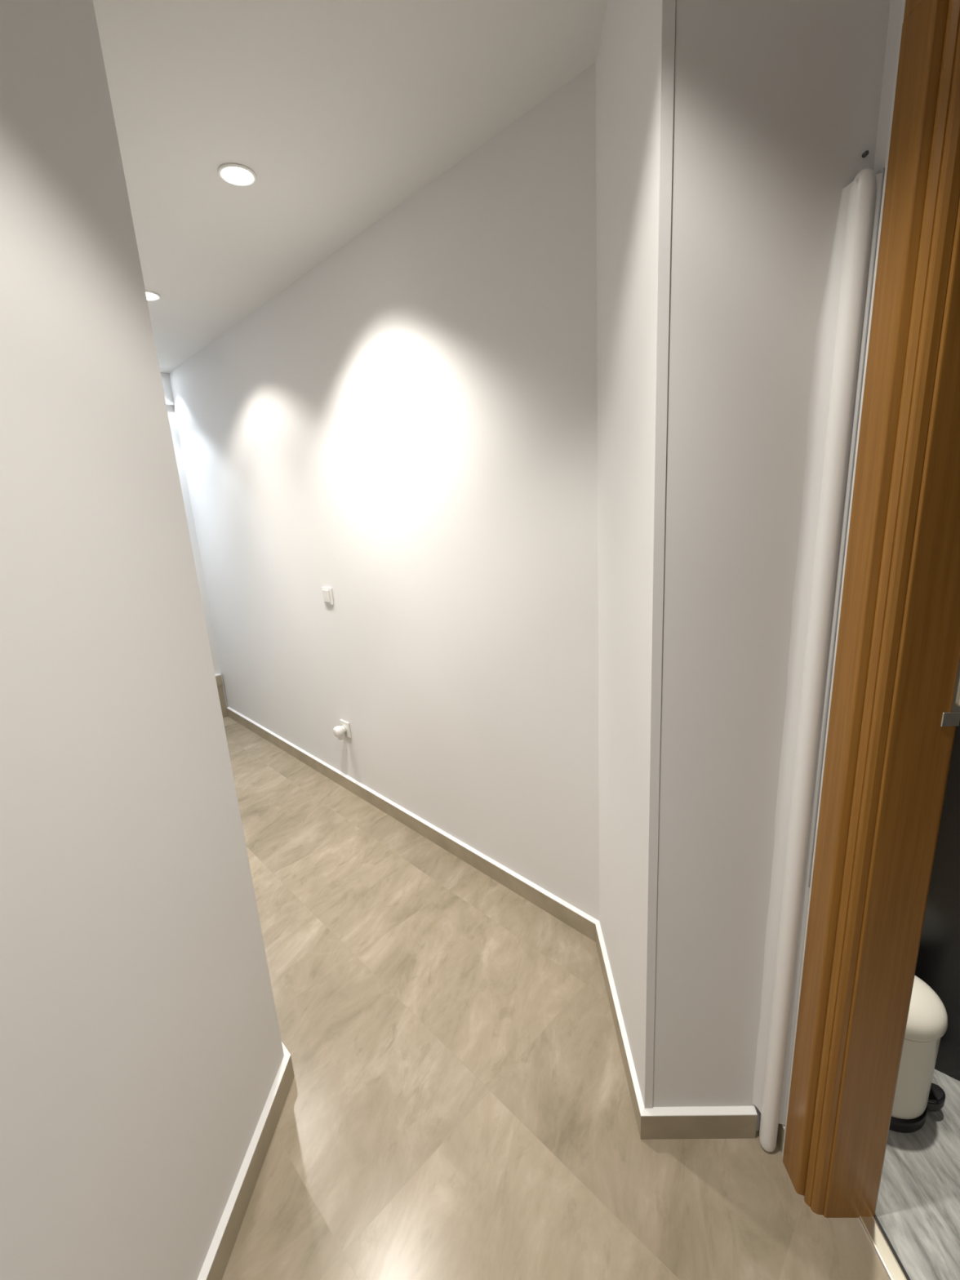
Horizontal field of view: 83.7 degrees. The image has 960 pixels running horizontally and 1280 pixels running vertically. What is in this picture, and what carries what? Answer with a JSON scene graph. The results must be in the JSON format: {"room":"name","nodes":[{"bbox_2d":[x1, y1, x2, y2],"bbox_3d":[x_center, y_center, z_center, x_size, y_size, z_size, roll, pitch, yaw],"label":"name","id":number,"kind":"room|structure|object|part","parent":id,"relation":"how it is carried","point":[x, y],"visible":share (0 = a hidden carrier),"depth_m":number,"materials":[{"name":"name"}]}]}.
{"room":"hallway","nodes":[
{"label":"hallway","id":0,"kind":"room"},
{"bbox_2d":[0,0,284,1279],"bbox_3d":[-1.448,-0.002,1.321,1.431,2.440,6.213,-10,15,-24],"label":"wall","id":1,"kind":"structure","parent":0,"point":[141,1051],"depth_m":0.83,"materials":[{"name":"white paint"}]},
{"bbox_2d":[197,1041,294,1279],"bbox_3d":[-0.974,1.235,1.129,1.109,0.078,5.109,-8,15,-19],"label":"baseboard","id":2,"kind":"structure","parent":1,"relation":"attached to","point":[215,1264],"depth_m":1.18,"materials":[{"name":"beige wood"}]},
{"bbox_2d":[166,404,227,707],"bbox_3d":[-2.342,-0.419,3.640,1.047,2.245,0.075,-16,19,-42],"label":"wall","id":3,"kind":"structure","parent":0,"point":[173,425],"depth_m":3.83,"materials":[{"name":"white paint"}]},
{"bbox_2d":[160,372,174,405],"bbox_3d":[-2.438,-1.590,3.307,0.947,0.195,0.100,-16,19,-42],"label":"trim","id":4,"kind":"structure","parent":3,"relation":"attached to","point":[165,377],"depth_m":3.58,"materials":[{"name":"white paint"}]},
{"bbox_2d":[215,673,227,717],"bbox_3d":[-2.286,0.519,3.800,0.914,0.343,0.025,-16,19,-42],"label":"baseboard","id":5,"kind":"structure","parent":3,"relation":"attached to","point":[218,677],"depth_m":4.09,"materials":[{"name":"beige stone"}]},
{"bbox_2d":[93,0,607,373],"bbox_3d":[-0.944,-1.457,1.833,7.100,0.080,7.800,-3,14,2],"label":"ceiling","id":6,"kind":"structure","parent":0,"point":[340,112],"depth_m":1.35,"materials":[{"name":"white paint"}]},
{"bbox_2d":[145,290,160,300],"bbox_3d":[-1.459,-1.504,2.348,0.105,0.016,0.105,-3,14,2],"label":"recessed light","id":7,"kind":"object","parent":6,"relation":"in","point":[151,295],"visible":0.56,"depth_m":2.34,"materials":[{"name":"white"}]},
{"bbox_2d":[217,163,256,186],"bbox_3d":[-0.711,-1.357,1.571,0.105,0.016,0.105,-3,14,2],"label":"recessed light","id":8,"kind":"object","parent":6,"relation":"in","point":[234,174],"visible":1,"depth_m":1.56,"materials":[{"name":"white"}]},
{"bbox_2d":[168,62,599,920],"bbox_3d":[-0.771,-0.382,2.705,0.100,2.440,3.452,-16,19,-42],"label":"wall","id":9,"kind":"structure","parent":0,"point":[406,429],"depth_m":1.97,"materials":[{"name":"white paint"}]},
{"bbox_2d":[321,586,333,604],"bbox_3d":[-0.758,-0.218,2.653,0.019,0.084,0.084,-16,19,-42],"label":"light switch","id":10,"kind":"object","parent":9,"relation":"attached to","point":[327,595],"visible":1,"depth_m":2.64,"materials":[{"name":"white plastic"}]},
{"bbox_2d":[339,719,351,737],"bbox_3d":[-0.709,0.466,2.815,0.014,0.084,0.084,-16,19,-42],"label":"wall socket","id":11,"kind":"object","parent":9,"relation":"attached to","point":[344,723],"visible":0.71,"depth_m":2.80,"materials":[{"name":"white plastic"}]},
{"bbox_2d":[333,725,346,740],"bbox_3d":[-0.733,0.484,2.795,0.055,0.077,0.058,-16,19,-42],"label":"plug adapter","id":12,"kind":"object","parent":11,"relation":"attached to","point":[339,731],"visible":1,"depth_m":2.78,"materials":[{"name":"white plastic"}]},
{"bbox_2d":[226,706,599,941],"bbox_3d":[-0.772,0.770,2.974,0.015,0.078,3.330,-16,19,-42],"label":"baseboard","id":13,"kind":"structure","parent":9,"relation":"attached to","point":[583,922],"depth_m":2.34,"materials":[{"name":"beige wood"}]},
{"bbox_2d":[222,715,889,1279],"bbox_3d":[-1.766,1.018,2.470,5.168,0.050,7.800,-3,14,2],"label":"floor","id":14,"kind":"structure","parent":0,"point":[458,1105],"depth_m":1.34,"materials":[{"name":"beige stone"}]},
{"bbox_2d":[595,0,662,1104],"bbox_3d":[0.363,-0.092,1.253,0.093,2.440,0.578,-3,14,2],"label":"wall","id":15,"kind":"structure","parent":0,"point":[628,59],"depth_m":1.14,"materials":[{"name":"white paint"}]},
{"bbox_2d":[595,921,644,1138],"bbox_3d":[0.389,1.057,1.529,0.015,0.078,0.592,-3,14,2],"label":"baseboard","id":16,"kind":"structure","parent":15,"relation":"attached to","point":[628,1065],"depth_m":1.45,"materials":[{"name":"beige wood"}]},
{"bbox_2d":[644,0,675,1107],"bbox_3d":[0.320,-0.059,0.964,0.029,2.362,0.002,-3,14,2],"label":"trim","id":17,"kind":"structure","parent":15,"relation":"attached to","point":[668,21],"depth_m":0.91,"materials":[{"name":"white paint"}]},
{"bbox_2d":[653,0,890,1130],"bbox_3d":[0.468,-0.038,1.007,0.318,2.440,0.080,-3,14,2],"label":"wall pillar","id":18,"kind":"structure","parent":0,"point":[777,102],"depth_m":0.90,"materials":[{"name":"white paint"}]},
{"bbox_2d":[640,1106,757,1139],"bbox_3d":[0.504,1.121,1.244,0.263,0.078,0.015,-3,14,2],"label":"baseboard","id":19,"kind":"structure","parent":18,"relation":"attached to","point":[691,1122],"depth_m":1.24,"materials":[{"name":"beige wood"}]},
{"bbox_2d":[752,150,884,1151],"bbox_3d":[0.605,0.220,1.000,0.067,1.928,0.049,-3,14,2],"label":"pipe","id":20,"kind":"object","parent":18,"relation":"attached to","point":[842,324],"visible":1,"depth_m":0.93,"materials":[{"name":"white"}]},
{"bbox_2d":[873,0,902,174],"bbox_3d":[0.683,-0.042,0.972,0.115,2.440,0.134,-3,14,2],"label":"wall","id":21,"kind":"structure","parent":0,"point":[895,6],"depth_m":0.76,"materials":[{"name":"white paint"}]},
{"bbox_2d":[776,1123,785,1152],"bbox_3d":[0.685,1.117,1.216,0.012,0.078,0.050,-3,14,2],"label":"baseboard","id":22,"kind":"structure","parent":21,"relation":"attached to","point":[780,1132],"depth_m":1.21,"materials":[{"name":"beige wood"}]},
{"bbox_2d":[782,0,905,1155],"bbox_3d":[0.626,0.132,0.949,0.014,2.120,0.008,-3,14,2],"label":"trim","id":23,"kind":"structure","parent":21,"relation":"attached to","point":[904,1],"depth_m":0.86,"materials":[{"name":"white paint"}]},
{"bbox_2d":[875,1068,959,1279],"bbox_3d":[1.742,1.255,0.669,1.900,0.050,4.400,-3,14,2],"label":"floor","id":24,"kind":"structure","parent":0,"point":[917,1208],"depth_m":1.13,"materials":[{"name":"grey stone"}]},
{"bbox_2d":[858,1213,910,1279],"bbox_3d":[0.781,1.269,0.729,0.036,0.004,0.808,-3,14,2],"label":"threshold strip","id":25,"kind":"object","parent":24,"relation":"on","point":[891,1263],"visible":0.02,"depth_m":1.05,"materials":[{"name":"beige metal"}]},
{"bbox_2d":[888,975,947,1133],"bbox_3d":[0.975,0.950,1.273,0.185,0.341,0.182,-9,15,-22],"label":"pedal bin","id":26,"kind":"object","parent":24,"relation":"on","point":[915,1094],"visible":0.43,"depth_m":1.20,"materials":[{"name":"white plastic"}]},
{"bbox_3d":[0.966,0.819,1.240,0.182,0.070,0.182,-3,14,2],"label":"lid","id":27,"kind":"part","parent":26,"relation":"part of","materials":[{"name":"beige plastic"}]},
{"bbox_2d":[915,721,959,1080],"bbox_3d":[1.480,0.640,0.989,1.720,1.020,0.080,9,18,41],"label":"wall","id":28,"kind":"structure","parent":0,"point":[938,962],"depth_m":1.28,"materials":[{"name":"black paint"}]},
{"bbox_3d":[0.641,0.299,-0.406,0.115,2.440,2.706,-3,14,2],"label":"doorway","id":29,"kind":"structure","parent":0,"visible":0},
{"bbox_2d":[782,0,959,1217],"bbox_3d":[0.671,0.247,0.484,0.140,2.115,0.950,-3,14,2],"label":"door frame","id":30,"kind":"structure","parent":29,"relation":"attached to","point":[895,714],"depth_m":0.84,"materials":[{"name":"brown wood"}]},
{"bbox_3d":[0.553,-0.739,0.243,0.016,0.075,0.947,-3,14,2],"label":"head casing","id":31,"kind":"part","parent":30,"relation":"part of","materials":[{"name":"brown wood"}]},
{"bbox_3d":[0.730,0.064,0.819,0.028,0.147,0.002,-3,14,2],"label":"strike plate","id":32,"kind":"part","parent":30,"relation":"part of","materials":[{"name":"silver metal"}]}
]}

